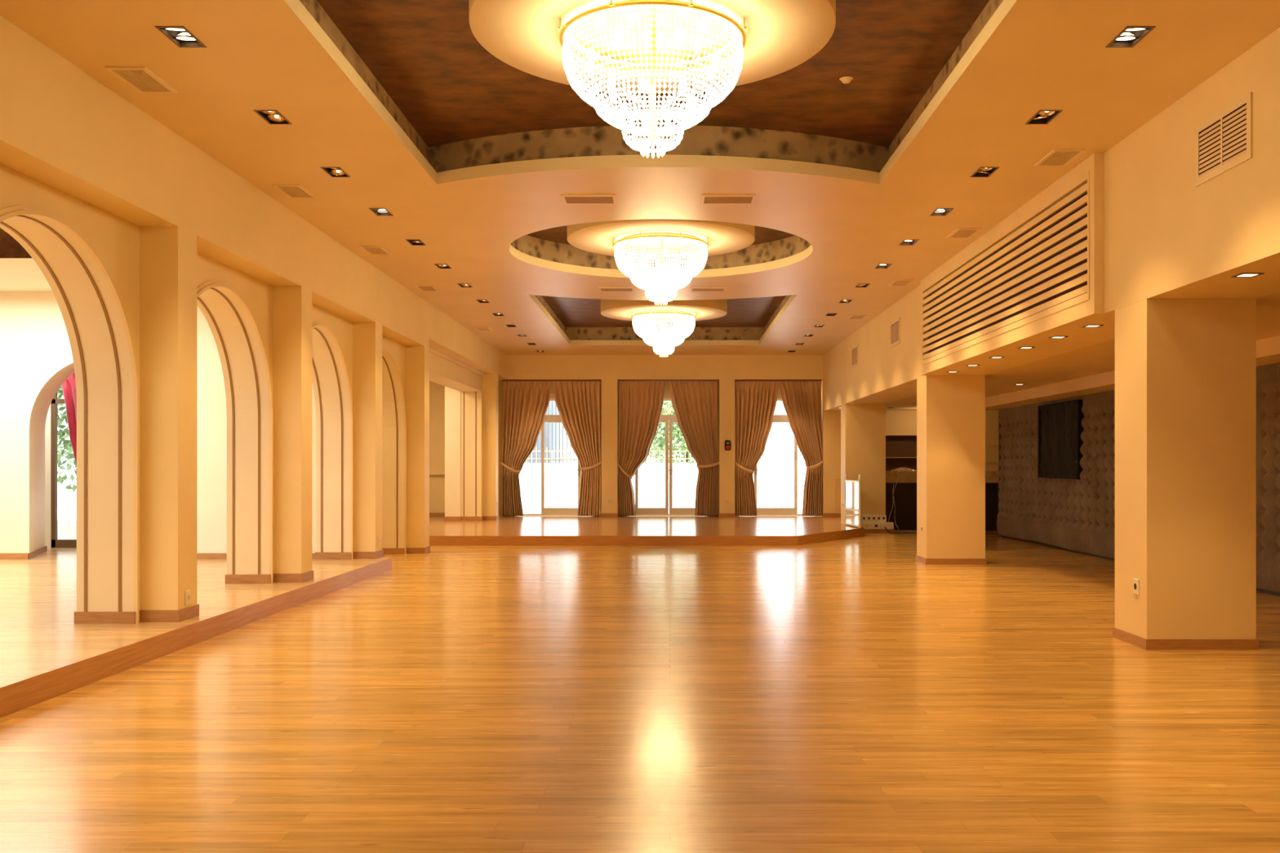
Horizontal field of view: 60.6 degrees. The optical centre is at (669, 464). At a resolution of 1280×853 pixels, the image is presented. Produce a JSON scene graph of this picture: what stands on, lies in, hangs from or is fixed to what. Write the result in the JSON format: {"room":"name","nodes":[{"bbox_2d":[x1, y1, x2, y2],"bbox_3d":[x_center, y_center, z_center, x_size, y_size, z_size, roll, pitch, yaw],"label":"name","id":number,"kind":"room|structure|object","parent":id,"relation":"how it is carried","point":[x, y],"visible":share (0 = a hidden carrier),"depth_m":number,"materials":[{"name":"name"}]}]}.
{"room":"ballroom","nodes":[
{"label":"ballroom","id":0,"kind":"room"},
{"bbox_2d":[0,227,52,291],"bbox_3d":[-8.382,-2.500,6.200,7.236,0.320,17.600,0,0,0],"label":"ceiling","id":1,"kind":"structure","parent":0,"point":[19,272],"depth_m":13.19,"materials":[{"name":"paint"}]},
{"bbox_2d":[44,403,51,547],"bbox_3d":[-9.450,-0.617,16.000,5.100,4.133,2.000,0,0,0],"label":"wall","id":2,"kind":"structure","parent":0,"point":[48,422],"depth_m":16.85,"materials":[{"name":"paint"}]},
{"bbox_2d":[51,391,76,547],"bbox_3d":[-8.485,-0.012,16.900,2.110,2.580,0.060,0,0,0],"label":"door","id":3,"kind":"structure","parent":2,"relation":"in","point":[55,543],"depth_m":16.87,"materials":[{"name":"gold metal"}]},
{"bbox_2d":[61,372,76,464],"bbox_3d":[-8.297,-0.095,16.572,2.135,2.711,0.229,0,0,0],"label":"curtain","id":4,"kind":"object","parent":2,"relation":"hanging from","point":[68,386],"visible":0.03,"depth_m":16.60,"materials":[{"name":"fabric"}]},
{"bbox_2d":[0,291,315,553],"bbox_3d":[-8.382,-0.617,15.493,7.236,4.133,1.413,0,0,0],"label":"wall","id":5,"kind":"structure","parent":0,"point":[36,357],"depth_m":14.80,"materials":[{"name":"paint"}]},
{"bbox_2d":[0,15,506,623],"bbox_3d":[-4.379,-0.766,12.110,0.770,4.433,30.280,0,0,0],"label":"wall","id":6,"kind":"structure","parent":0,"point":[131,227],"depth_m":9.23,"materials":[{"name":"paint"}]},
{"bbox_2d":[185,590,191,605],"bbox_3d":[-3.987,1.100,9.060,0.014,0.120,0.090,0,0,0],"label":"wall socket","id":7,"kind":"object","parent":6,"relation":"attached to","point":[188,593],"visible":1,"depth_m":9.05,"materials":[{"name":"beige plastic"}]},
{"bbox_2d":[0,512,498,624],"bbox_3d":[-7.990,1.315,11.954,8.019,0.269,30.193,0,0,0],"label":"baseboard","id":8,"kind":"structure","parent":6,"relation":"attached to","point":[145,615],"depth_m":11.76,"materials":[{"name":"brown wood"}]},
{"bbox_2d":[429,381,444,512],"bbox_3d":[-6.132,-0.617,27.090,2.736,4.133,0.180,0,0,0],"label":"wall","id":9,"kind":"structure","parent":0,"point":[437,391],"depth_m":27.05,"materials":[{"name":"paint"}]},
{"bbox_2d":[444,386,460,516],"bbox_3d":[-8.432,-0.617,12.225,7.336,4.133,29.850,0,0,0],"label":"wall","id":10,"kind":"structure","parent":0,"point":[452,397],"depth_m":24.92,"materials":[{"name":"paint"}]},
{"bbox_2d":[0,530,1279,852],"bbox_3d":[-2.400,1.450,11.850,23.200,0.001,30.900,0,0,0],"label":"floor","id":11,"kind":"structure","parent":0,"point":[857,695],"depth_m":6.29,"materials":[{"name":"brown wood"}]},
{"bbox_2d":[35,547,76,556],"bbox_3d":[-9.490,1.364,16.120,5.020,0.172,1.759,0,0,0],"label":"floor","id":12,"kind":"structure","parent":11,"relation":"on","point":[51,552],"depth_m":15.83,"materials":[{"name":"brown wood"}]},
{"bbox_2d":[0,556,392,718],"bbox_3d":[-7.916,1.364,6.320,8.168,0.172,17.840,0,0,0],"label":"raised platform","id":13,"kind":"object","parent":11,"relation":"on","point":[44,655],"visible":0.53,"depth_m":9.05,"materials":[{"name":"brown wood"}]},
{"bbox_2d":[429,515,864,545],"bbox_3d":[-1.300,1.364,23.410,12.400,0.172,7.580,0,0,0],"label":"stage","id":14,"kind":"object","parent":11,"relation":"on","point":[508,530],"visible":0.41,"depth_m":21.10,"materials":[{"name":"brown wood"}]},
{"bbox_2d":[844,474,861,528],"bbox_3d":[3.772,0.736,22.579,0.061,1.085,1.225,0,0,-5],"label":"mirror","id":15,"kind":"object","parent":14,"relation":"on","point":[852,500],"visible":1,"depth_m":22.47,"materials":[{"name":"white mirror"}]},
{"bbox_2d":[884,526,915,533],"bbox_3d":[4.846,1.383,23.030,0.623,0.139,0.182,0,0,4],"label":"power cable","id":16,"kind":"object","parent":11,"relation":"on","point":[885,526],"visible":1,"depth_m":23.03,"materials":[{"name":"grey plastic"}]},
{"bbox_2d":[885,471,998,530],"bbox_3d":[6.835,0.795,24.370,4.270,1.310,0.660,0,0,0],"label":"bar counter","id":17,"kind":"object","parent":11,"relation":"on","point":[904,494],"depth_m":24.10,"materials":[{"name":"black"}]},
{"bbox_2d":[888,469,913,531],"bbox_3d":[5.024,0.777,23.860,0.507,1.336,0.272,0,0,40],"label":"hanging cord","id":18,"kind":"object","parent":17,"relation":"hanging from","point":[891,469],"visible":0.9,"depth_m":23.97,"materials":[{"name":"beige plastic"}]},
{"bbox_2d":[893,469,916,531],"bbox_3d":[5.150,0.777,23.874,0.521,1.336,0.229,0,0,38],"label":"hanging cord","id":19,"kind":"object","parent":17,"relation":"hanging from","point":[896,469],"visible":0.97,"depth_m":23.97,"materials":[{"name":"beige plastic"}]},
{"bbox_2d":[893,466,916,471],"bbox_3d":[5.195,0.092,24.210,0.550,0.086,0.300,0,0,0],"label":"plastic wrap","id":20,"kind":"object","parent":17,"relation":"on","point":[902,468],"visible":0.94,"depth_m":24.11,"materials":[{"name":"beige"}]},
{"bbox_2d":[0,0,1279,355],"bbox_3d":[-0.102,-2.890,12.075,7.884,0.426,29.350,0,0,0],"label":"ceiling","id":21,"kind":"structure","parent":0,"point":[473,155],"depth_m":9.54,"materials":[{"name":"paint"}]},
{"bbox_2d":[104,66,177,93],"bbox_3d":[-3.670,-2.677,7.620,0.270,0.012,0.500,0,0,0],"label":"ceiling vent","id":22,"kind":"object","parent":21,"relation":"in","point":[140,78],"visible":1,"depth_m":7.60,"materials":[{"name":"beige metal"}]},
{"bbox_2d":[155,26,206,47],"bbox_3d":[-3.060,-2.731,6.860,0.176,0.104,0.336,0,0,0],"label":"recessed light","id":23,"kind":"object","parent":21,"relation":"in","point":[180,36],"visible":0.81,"depth_m":6.91,"materials":[{"name":"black metal"}]},
{"bbox_2d":[253,110,292,124],"bbox_3d":[-3.060,-2.731,8.445,0.176,0.104,0.336,0,0,0],"label":"recessed light","id":24,"kind":"object","parent":21,"relation":"in","point":[271,117],"visible":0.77,"depth_m":8.52,"materials":[{"name":"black metal"}]},
{"bbox_2d":[271,184,316,198],"bbox_3d":[-3.670,-2.677,10.720,0.270,0.012,0.500,0,0,0],"label":"ceiling vent","id":25,"kind":"object","parent":21,"relation":"in","point":[291,191],"visible":1,"depth_m":10.71,"materials":[{"name":"beige metal"}]},
{"bbox_2d":[320,167,351,177],"bbox_3d":[-3.060,-2.731,10.030,0.176,0.104,0.336,0,0,0],"label":"recessed light","id":26,"kind":"object","parent":21,"relation":"in","point":[332,171],"visible":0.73,"depth_m":10.10,"materials":[{"name":"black metal"}]},
{"bbox_2d":[359,245,391,254],"bbox_3d":[-3.670,-2.677,13.660,0.270,0.012,0.500,0,0,0],"label":"ceiling vent","id":27,"kind":"object","parent":21,"relation":"in","point":[371,250],"visible":1,"depth_m":13.64,"materials":[{"name":"beige metal"}]},
{"bbox_2d":[368,208,393,215],"bbox_3d":[-3.060,-2.731,11.615,0.176,0.104,0.336,0,0,0],"label":"recessed light","id":28,"kind":"object","parent":21,"relation":"in","point":[378,211],"visible":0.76,"depth_m":11.65,"materials":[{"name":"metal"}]},
{"bbox_2d":[404,239,426,245],"bbox_3d":[-3.060,-2.729,13.200,0.176,0.108,0.336,0,0,0],"label":"recessed light","id":29,"kind":"object","parent":21,"relation":"in","point":[412,242],"visible":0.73,"depth_m":13.29,"materials":[{"name":"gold metal"}]},
{"bbox_2d":[414,284,439,291],"bbox_3d":[-3.670,-2.677,16.600,0.270,0.012,0.500,0,0,0],"label":"ceiling vent","id":30,"kind":"object","parent":21,"relation":"in","point":[423,287],"visible":1,"depth_m":16.57,"materials":[{"name":"beige metal"}]},
{"bbox_2d":[434,263,452,268],"bbox_3d":[-3.060,-2.730,14.785,0.176,0.106,0.336,0,0,0],"label":"recessed light","id":31,"kind":"object","parent":21,"relation":"in","point":[438,265],"visible":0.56,"depth_m":14.85,"materials":[{"name":"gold metal"}]},
{"bbox_2d":[457,283,472,287],"bbox_3d":[-3.060,-2.731,16.370,0.176,0.104,0.336,0,0,0],"label":"recessed light","id":32,"kind":"object","parent":21,"relation":"in","point":[461,285],"visible":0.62,"depth_m":16.46,"materials":[{"name":"gold metal"}]},
{"bbox_2d":[475,299,489,302],"bbox_3d":[-3.060,-2.731,17.955,0.176,0.104,0.336,0,0,0],"label":"recessed light","id":33,"kind":"object","parent":21,"relation":"in","point":[478,300],"visible":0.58,"depth_m":18.07,"materials":[{"name":"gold metal"}]},
{"bbox_2d":[474,327,492,330],"bbox_3d":[-3.670,-2.677,21.600,0.270,0.012,0.500,0,0,0],"label":"ceiling vent","id":34,"kind":"object","parent":21,"relation":"in","point":[477,328],"visible":1,"depth_m":21.56,"materials":[{"name":"beige metal"}]},
{"bbox_2d":[492,313,504,315],"bbox_3d":[-3.060,-2.731,19.540,0.176,0.104,0.336,0,0,0],"label":"recessed light","id":35,"kind":"object","parent":21,"relation":"in","point":[495,314],"visible":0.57,"depth_m":19.65,"materials":[{"name":"gold metal"}]},
{"bbox_2d":[560,195,617,204],"bbox_3d":[-0.810,-2.677,11.050,0.540,0.012,0.340,0,0,0],"label":"ceiling vent","id":36,"kind":"object","parent":21,"relation":"in","point":[567,199],"visible":1,"depth_m":11.05,"materials":[{"name":"beige metal"}]},
{"bbox_2d":[598,287,634,291],"bbox_3d":[-0.810,-2.677,16.720,0.540,0.012,0.340,0,0,0],"label":"ceiling vent","id":37,"kind":"object","parent":21,"relation":"in","point":[601,289],"visible":1,"depth_m":16.70,"materials":[{"name":"beige metal"}]},
{"bbox_2d":[468,0,835,93],"bbox_3d":[-0.110,-2.974,7.167,2.370,0.294,2.370,0,0,0],"label":"ceiling rose","id":38,"kind":"object","parent":21,"relation":"hanging from","point":[782,35],"visible":0.52,"depth_m":7.20,"materials":[{"name":"paint"}]},
{"bbox_2d":[557,0,746,158],"bbox_3d":[-0.110,-2.429,7.167,1.229,0.805,1.229,0,0,-42],"label":"crystal chandelier","id":39,"kind":"object","parent":38,"relation":"hanging from","point":[654,33],"visible":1,"depth_m":6.98,"materials":[{"name":"clear glass"}]},
{"bbox_2d":[567,218,755,258],"bbox_3d":[-0.110,-2.974,13.862,2.370,0.294,2.370,0,0,0],"label":"ceiling rose","id":40,"kind":"object","parent":21,"relation":"hanging from","point":[723,237],"visible":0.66,"depth_m":13.42,"materials":[{"name":"paint"}]},
{"bbox_2d":[612,231,709,305],"bbox_3d":[-0.110,-2.429,13.862,1.229,0.805,1.229,0,0,-42],"label":"crystal chandelier","id":41,"kind":"object","parent":40,"relation":"hanging from","point":[663,242],"visible":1,"depth_m":13.68,"materials":[{"name":"beige"}]},
{"bbox_2d":[600,298,727,322],"bbox_3d":[-0.110,-2.974,20.557,2.370,0.294,2.370,0,0,0],"label":"ceiling rose","id":42,"kind":"object","parent":21,"relation":"hanging from","point":[620,309],"visible":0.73,"depth_m":19.92,"materials":[{"name":"paint"}]},
{"bbox_2d":[631,310,696,357],"bbox_3d":[-0.110,-2.429,20.557,1.229,0.805,1.229,0,0,-42],"label":"crystal chandelier","id":43,"kind":"object","parent":42,"relation":"hanging from","point":[650,314],"visible":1,"depth_m":20.36,"materials":[{"name":"beige"}]},
{"bbox_2d":[671,348,684,351],"bbox_3d":[0.180,-2.677,25.500,0.300,0.012,0.300,0,0,0],"label":"ceiling vent","id":44,"kind":"object","parent":21,"relation":"in","point":[675,349],"visible":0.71,"depth_m":25.46,"materials":[{"name":"beige metal"}]},
{"bbox_2d":[690,287,726,291],"bbox_3d":[0.590,-2.677,16.720,0.540,0.012,0.340,0,0,0],"label":"ceiling vent","id":45,"kind":"object","parent":21,"relation":"in","point":[692,289],"visible":1,"depth_m":16.70,"materials":[{"name":"beige metal"}]},
{"bbox_2d":[701,195,755,204],"bbox_3d":[0.590,-2.677,11.050,0.540,0.012,0.340,0,0,0],"label":"ceiling vent","id":46,"kind":"object","parent":21,"relation":"in","point":[705,199],"visible":1,"depth_m":11.05,"materials":[{"name":"beige metal"}]},
{"bbox_2d":[839,299,852,302],"bbox_3d":[2.885,-2.731,17.955,0.176,0.104,0.336,0,0,0],"label":"recessed light","id":47,"kind":"object","parent":21,"relation":"in","point":[842,300],"visible":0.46,"depth_m":18.06,"materials":[{"name":"gold metal"}]},
{"bbox_2d":[839,76,853,83],"bbox_3d":[1.420,-3.088,8.800,0.110,0.030,0.110,0,0,0],"label":"smoke detector","id":48,"kind":"object","parent":21,"relation":"attached to","point":[844,79],"visible":1,"depth_m":8.77,"materials":[{"name":"beige plastic"}]},
{"bbox_2d":[847,315,866,319],"bbox_3d":[3.400,-2.677,19.850,0.270,0.012,0.500,0,0,0],"label":"ceiling vent","id":49,"kind":"object","parent":21,"relation":"in","point":[852,317],"visible":1,"depth_m":19.83,"materials":[{"name":"beige metal"}]},
{"bbox_2d":[854,283,870,287],"bbox_3d":[2.885,-2.731,16.370,0.176,0.104,0.336,0,0,0],"label":"recessed light","id":50,"kind":"object","parent":21,"relation":"in","point":[860,285],"visible":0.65,"depth_m":16.44,"materials":[{"name":"gold metal"}]},
{"bbox_2d":[874,263,892,268],"bbox_3d":[2.885,-2.731,14.785,0.176,0.104,0.336,0,0,0],"label":"recessed light","id":51,"kind":"object","parent":21,"relation":"in","point":[880,265],"visible":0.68,"depth_m":14.84,"materials":[{"name":"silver metal"}]},
{"bbox_2d":[888,279,913,285],"bbox_3d":[3.400,-2.677,16.100,0.270,0.012,0.500,0,0,0],"label":"ceiling vent","id":52,"kind":"object","parent":21,"relation":"in","point":[896,282],"visible":1,"depth_m":16.06,"materials":[{"name":"beige metal"}]},
{"bbox_2d":[898,239,919,245],"bbox_3d":[2.885,-2.731,13.200,0.176,0.104,0.336,0,0,0],"label":"recessed light","id":53,"kind":"object","parent":21,"relation":"in","point":[906,242],"visible":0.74,"depth_m":13.25,"materials":[{"name":"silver metal"}]},
{"bbox_2d":[929,208,954,215],"bbox_3d":[2.885,-2.731,11.615,0.176,0.104,0.336,0,0,0],"label":"recessed light","id":54,"kind":"object","parent":21,"relation":"in","point":[938,211],"visible":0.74,"depth_m":11.65,"materials":[{"name":"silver metal"}]},
{"bbox_2d":[946,227,982,238],"bbox_3d":[3.400,-2.677,12.650,0.270,0.012,0.500,0,0,0],"label":"ceiling vent","id":55,"kind":"object","parent":21,"relation":"in","point":[960,233],"visible":1,"depth_m":12.63,"materials":[{"name":"beige metal"}]},
{"bbox_2d":[969,167,999,177],"bbox_3d":[2.885,-2.731,10.030,0.176,0.104,0.336,0,0,0],"label":"recessed light","id":56,"kind":"object","parent":21,"relation":"in","point":[981,171],"visible":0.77,"depth_m":10.07,"materials":[{"name":"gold metal"}]},
{"bbox_2d":[1025,110,1062,124],"bbox_3d":[2.885,-2.731,8.445,0.176,0.104,0.336,0,0,0],"label":"recessed light","id":57,"kind":"object","parent":21,"relation":"in","point":[1042,117],"visible":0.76,"depth_m":8.47,"materials":[{"name":"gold metal"}]},
{"bbox_2d":[1034,149,1085,166],"bbox_3d":[3.400,-2.677,9.550,0.270,0.012,0.500,0,0,0],"label":"ceiling vent","id":58,"kind":"object","parent":21,"relation":"in","point":[1055,157],"visible":1,"depth_m":9.54,"materials":[{"name":"beige metal"}]},
{"bbox_2d":[1105,26,1155,47],"bbox_3d":[2.885,-2.731,6.860,0.176,0.104,0.336,0,0,0],"label":"recessed light","id":59,"kind":"object","parent":21,"relation":"in","point":[1130,36],"visible":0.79,"depth_m":6.92,"materials":[{"name":"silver metal"}]},
{"bbox_2d":[498,355,840,516],"bbox_3d":[0.500,-1.016,27.090,17.000,4.933,0.680,0,0,0],"label":"wall","id":60,"kind":"structure","parent":0,"point":[610,369],"depth_m":26.75,"materials":[{"name":"paint"}]},
{"bbox_2d":[502,379,600,381],"bbox_3d":[-2.905,-2.072,26.925,2.430,0.034,0.050,0,0,0],"label":"rail","id":61,"kind":"object","parent":60,"relation":"attached to","point":[502,380],"visible":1,"depth_m":26.90,"materials":[{"name":"brown"}]},
{"bbox_2d":[501,379,551,515],"bbox_3d":[-3.520,-0.413,26.895,1.252,3.346,0.252,0,0,0],"label":"curtain","id":62,"kind":"object","parent":61,"relation":"hanging from","point":[525,403],"visible":1,"depth_m":26.91,"materials":[{"name":"fabric"}]},
{"bbox_2d":[551,379,601,515],"bbox_3d":[-2.288,-0.413,26.897,1.258,3.346,0.256,0,0,0],"label":"curtain","id":63,"kind":"object","parent":61,"relation":"hanging from","point":[578,403],"visible":0.99,"depth_m":26.89,"materials":[{"name":"fabric"}]},
{"bbox_2d":[523,399,581,515],"bbox_3d":[-2.860,-0.181,27.245,1.960,2.918,0.150,0,0,0],"label":"door","id":64,"kind":"structure","parent":60,"relation":"in","point":[548,418],"depth_m":27.25,"materials":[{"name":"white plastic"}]},
{"bbox_2d":[635,399,694,515],"bbox_3d":[-0.050,-0.181,27.245,2.000,2.918,0.150,0,0,0],"label":"door","id":65,"kind":"structure","parent":60,"relation":"in","point":[663,418],"depth_m":27.25,"materials":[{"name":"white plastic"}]},
{"bbox_2d":[618,379,718,381],"bbox_3d":[-0.030,-2.072,26.925,2.460,0.034,0.050,0,0,0],"label":"rail","id":66,"kind":"object","parent":60,"relation":"attached to","point":[619,380],"visible":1,"depth_m":26.90,"materials":[{"name":"brown"}]},
{"bbox_2d":[617,381,665,515],"bbox_3d":[-0.704,-0.413,26.895,1.214,3.346,0.252,0,0,0],"label":"curtain","id":67,"kind":"object","parent":66,"relation":"hanging from","point":[640,402],"visible":1,"depth_m":26.93,"materials":[{"name":"fabric"}]},
{"bbox_2d":[667,381,719,515],"bbox_3d":[0.596,-0.413,26.897,1.297,3.346,0.256,0,0,0],"label":"curtain","id":68,"kind":"object","parent":66,"relation":"hanging from","point":[695,403],"visible":1,"depth_m":26.95,"materials":[{"name":"brown fabric"}]},
{"bbox_2d":[600,513,840,516],"bbox_3d":[1.615,1.233,26.744,6.596,0.090,0.013,0,0,0],"label":"baseboard","id":69,"kind":"structure","parent":60,"relation":"attached to","point":[602,514],"depth_m":26.74,"materials":[{"name":"brown wood"}]},
{"bbox_2d":[724,440,731,450],"bbox_3d":[1.420,-0.475,26.699,0.160,0.250,0.102,0,0,0],"label":"fire alarm","id":70,"kind":"object","parent":60,"relation":"attached to","point":[727,442],"visible":1,"depth_m":26.70,"materials":[{"name":"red plastic"}]},
{"bbox_2d":[753,399,802,515],"bbox_3d":[2.680,-0.181,27.245,1.960,2.918,0.150,0,0,0],"label":"door","id":71,"kind":"structure","parent":60,"relation":"in","point":[776,418],"depth_m":27.25,"materials":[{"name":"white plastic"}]},
{"bbox_2d":[734,379,822,381],"bbox_3d":[2.675,-2.072,26.925,2.130,0.034,0.050,0,0,0],"label":"rail","id":72,"kind":"object","parent":60,"relation":"attached to","point":[735,380],"visible":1,"depth_m":26.90,"materials":[{"name":"brown"}]},
{"bbox_2d":[734,379,779,515],"bbox_3d":[2.144,-0.413,26.896,1.106,3.346,0.256,0,0,0],"label":"curtain","id":73,"kind":"object","parent":72,"relation":"hanging from","point":[755,401],"visible":1,"depth_m":26.90,"materials":[{"name":"fabric"}]},
{"bbox_2d":[777,381,822,515],"bbox_3d":[3.256,-0.413,26.897,1.187,3.346,0.257,0,0,0],"label":"curtain","id":74,"kind":"object","parent":72,"relation":"hanging from","point":[802,401],"visible":1,"depth_m":26.96,"materials":[{"name":"fabric"}]},
{"bbox_2d":[835,479,840,509],"bbox_3d":[4.275,0.725,26.740,0.450,0.750,0.020,0,0,0],"label":"trim","id":75,"kind":"structure","parent":60,"relation":"attached to","point":[837,482],"depth_m":26.73,"materials":[{"name":"paint"}]},
{"bbox_2d":[840,403,885,524],"bbox_3d":[4.168,0.074,23.600,0.882,2.751,0.646,0,0,0],"label":"pillar","id":76,"kind":"structure","parent":0,"point":[863,425],"depth_m":23.29,"materials":[{"name":"paint"}]},
{"bbox_2d":[860,515,894,533],"bbox_3d":[4.260,1.262,23.218,1.000,0.375,0.144,0,0,0],"label":"socket trunking","id":77,"kind":"object","parent":76,"relation":"attached to","point":[871,523],"visible":0.73,"depth_m":23.17,"materials":[{"name":"beige plastic"}]},
{"bbox_2d":[885,410,998,471],"bbox_3d":[6.810,0.074,25.425,4.380,2.752,2.650,0,0,0],"label":"wall","id":78,"kind":"structure","parent":0,"point":[898,423],"depth_m":26.20,"materials":[{"name":"paint"}]},
{"bbox_2d":[885,435,916,471],"bbox_3d":[5.800,-0.150,26.450,1.600,1.100,0.300,0,0,0],"label":"bar shelf","id":79,"kind":"object","parent":78,"relation":"attached to","point":[900,451],"visible":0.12,"depth_m":26.58,"materials":[{"name":"brown"}]},
{"bbox_2d":[915,375,986,564],"bbox_3d":[4.168,0.074,16.246,0.882,2.751,0.646,0,0,0],"label":"pillar","id":80,"kind":"structure","parent":0,"point":[951,409],"depth_m":15.94,"materials":[{"name":"paint"}]},
{"bbox_2d":[822,26,1279,411],"bbox_3d":[4.168,-2.143,12.075,0.856,1.681,29.350,0,0,0],"label":"wall","id":81,"kind":"structure","parent":0,"point":[1166,236],"depth_m":8.31,"materials":[{"name":"paint"}]},
{"bbox_2d":[851,344,857,368],"bbox_3d":[3.733,-2.180,22.070,0.014,0.420,0.740,0,0,0],"label":"air vent","id":82,"kind":"object","parent":81,"relation":"in","point":[855,349],"visible":1,"depth_m":22.05,"materials":[{"name":"beige metal"}]},
{"bbox_2d":[889,317,900,347],"bbox_3d":[3.733,-2.180,18.120,0.014,0.420,0.740,0,0,0],"label":"air vent","id":83,"kind":"object","parent":81,"relation":"in","point":[895,326],"visible":1,"depth_m":18.10,"materials":[{"name":"beige metal"}]},
{"bbox_2d":[920,152,1104,375],"bbox_3d":[3.693,-1.992,12.685,0.093,1.381,6.530,0,0,0],"label":"air vent grille","id":84,"kind":"object","parent":81,"relation":"attached to","point":[1038,271],"visible":1,"depth_m":11.32,"materials":[{"name":"paint"}]},
{"bbox_2d":[1048,336,1068,338],"bbox_3d":[3.960,-1.299,11.150,0.150,0.006,0.150,0,0,0],"label":"recessed light","id":85,"kind":"object","parent":81,"relation":"in","point":[1051,337],"visible":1,"depth_m":11.18,"materials":[{"name":"glass"}]},
{"bbox_2d":[1081,324,1103,327],"bbox_3d":[3.960,-1.299,10.250,0.150,0.006,0.150,0,0,0],"label":"recessed light","id":86,"kind":"object","parent":81,"relation":"in","point":[1086,326],"visible":1,"depth_m":10.26,"materials":[{"name":"glass"}]},
{"bbox_2d":[1195,92,1253,186],"bbox_3d":[3.733,-2.180,7.390,0.014,0.420,0.740,0,0,0],"label":"air vent","id":87,"kind":"object","parent":81,"relation":"in","point":[1225,139],"visible":1,"depth_m":7.34,"materials":[{"name":"beige metal"}]},
{"bbox_2d":[1231,272,1264,277],"bbox_3d":[3.960,-1.299,7.500,0.150,0.006,0.150,0,0,0],"label":"recessed light","id":88,"kind":"object","parent":81,"relation":"in","point":[1242,274],"visible":1,"depth_m":7.49,"materials":[{"name":"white metal"}]},
{"bbox_2d":[885,292,1279,410],"bbox_3d":[6.798,-1.211,12.075,4.404,0.182,29.350,0,0,0],"label":"ceiling","id":89,"kind":"structure","parent":0,"point":[1088,370],"depth_m":15.47,"materials":[{"name":"paint"}]},
{"bbox_2d":[1112,298,1258,649],"bbox_3d":[4.168,0.074,8.887,0.882,2.751,0.646,0,0,0],"label":"pillar","id":90,"kind":"structure","parent":0,"point":[1185,369],"depth_m":8.58,"materials":[{"name":"paint"}]},
{"bbox_2d":[1133,578,1139,595],"bbox_3d":[3.733,0.975,8.760,0.014,0.120,0.100,0,0,0],"label":"wall socket","id":91,"kind":"object","parent":90,"relation":"attached to","point":[1135,582],"visible":1,"depth_m":8.75,"materials":[{"name":"beige plastic"}]},
{"bbox_3d":[7.964,-0.616,12.075,2.273,4.133,29.350,0,0,0],"label":"wall","id":92,"kind":"structure","parent":0,"visible":0},
{"bbox_2d":[996,362,1279,592],"bbox_3d":[6.689,0.140,9.810,0.217,2.554,24.820,0,0,0],"label":"covering","id":93,"kind":"object","parent":92,"relation":"attached to","point":[1078,515],"visible":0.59,"depth_m":17.32,"materials":[{"name":"brown leather"}]},
{"bbox_2d":[1037,399,1084,479],"bbox_3d":[6.654,-0.410,18.675,0.105,1.290,1.950,0,0,0],"label":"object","id":94,"kind":"object","parent":93,"relation":"attached to","point":[1060,428],"visible":1,"depth_m":18.54,"materials":[{"name":"black"}]},
{"bbox_2d":[1001,535,1279,595],"bbox_3d":[6.782,1.420,9.800,0.089,0.060,24.800,0,0,0],"label":"baseboard","id":95,"kind":"structure","parent":92,"relation":"attached to","point":[1273,593],"depth_m":17.70,"materials":[{"name":"brown wood"}]},
{"label":"outside","id":96,"kind":"structure","parent":0,"visible":0},
{"bbox_2d":[519,447,806,510],"bbox_3d":[0.000,0.425,34.125,24.000,1.950,0.250,0,0,0],"label":"wall","id":97,"kind":"structure","parent":96,"point":[775,481],"depth_m":34.00,"materials":[{"name":"white"}]},
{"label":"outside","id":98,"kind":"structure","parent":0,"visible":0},
{"bbox_2d":[57,485,802,520],"bbox_3d":[0.000,1.400,48.510,80.000,0.001,62.980,0,0,0],"label":"terrace","id":99,"kind":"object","parent":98,"point":[66,499],"visible":0.02,"depth_m":35.95,"materials":[{"name":"white"}]},
{"bbox_2d":[57,386,76,493],"bbox_3d":[-12.592,-1.221,24.531,4.082,5.351,3.266,0,0,0],"label":"tree","id":100,"kind":"object","parent":99,"relation":"on","point":[60,433],"visible":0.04,"depth_m":24.02,"materials":[{"name":"green plant"}]},
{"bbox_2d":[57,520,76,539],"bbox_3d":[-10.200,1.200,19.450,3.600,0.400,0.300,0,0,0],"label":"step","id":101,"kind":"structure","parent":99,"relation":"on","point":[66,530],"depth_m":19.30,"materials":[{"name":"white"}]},
{"bbox_2d":[60,406,76,466],"bbox_3d":[-10.554,-0.676,22.511,3.438,4.263,2.802,0,0,-4],"label":"tree","id":102,"kind":"object","parent":99,"relation":"on","point":[70,449],"visible":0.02,"depth_m":22.01,"materials":[{"name":"green plant"}]},
{"bbox_2d":[524,400,564,462],"bbox_3d":[-6.725,-3.050,42.500,4.550,9.000,7.000,0,0,0],"label":"building","id":103,"kind":"structure","parent":99,"relation":"on","point":[550,402],"depth_m":41.19,"materials":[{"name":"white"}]},
{"bbox_2d":[526,400,577,462],"bbox_3d":[-3.650,-0.950,36.015,4.300,4.700,0.050,0,0,0],"label":"iron fence","id":104,"kind":"object","parent":99,"relation":"on","point":[552,401],"visible":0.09,"depth_m":36.00,"materials":[{"name":"grey"}]},
{"bbox_2d":[643,400,680,462],"bbox_3d":[-0.994,-1.461,40.998,3.857,5.828,3.082,0,0,0],"label":"tree","id":105,"kind":"object","parent":99,"relation":"on","point":[663,437],"visible":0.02,"depth_m":40.90,"materials":[{"name":"green plant"}]},
{"bbox_2d":[649,400,694,462],"bbox_3d":[0.556,-1.074,36.511,3.481,5.056,2.806,0,0,0],"label":"tree","id":106,"kind":"object","parent":99,"relation":"on","point":[679,442],"visible":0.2,"depth_m":36.03,"materials":[{"name":"green plant"}]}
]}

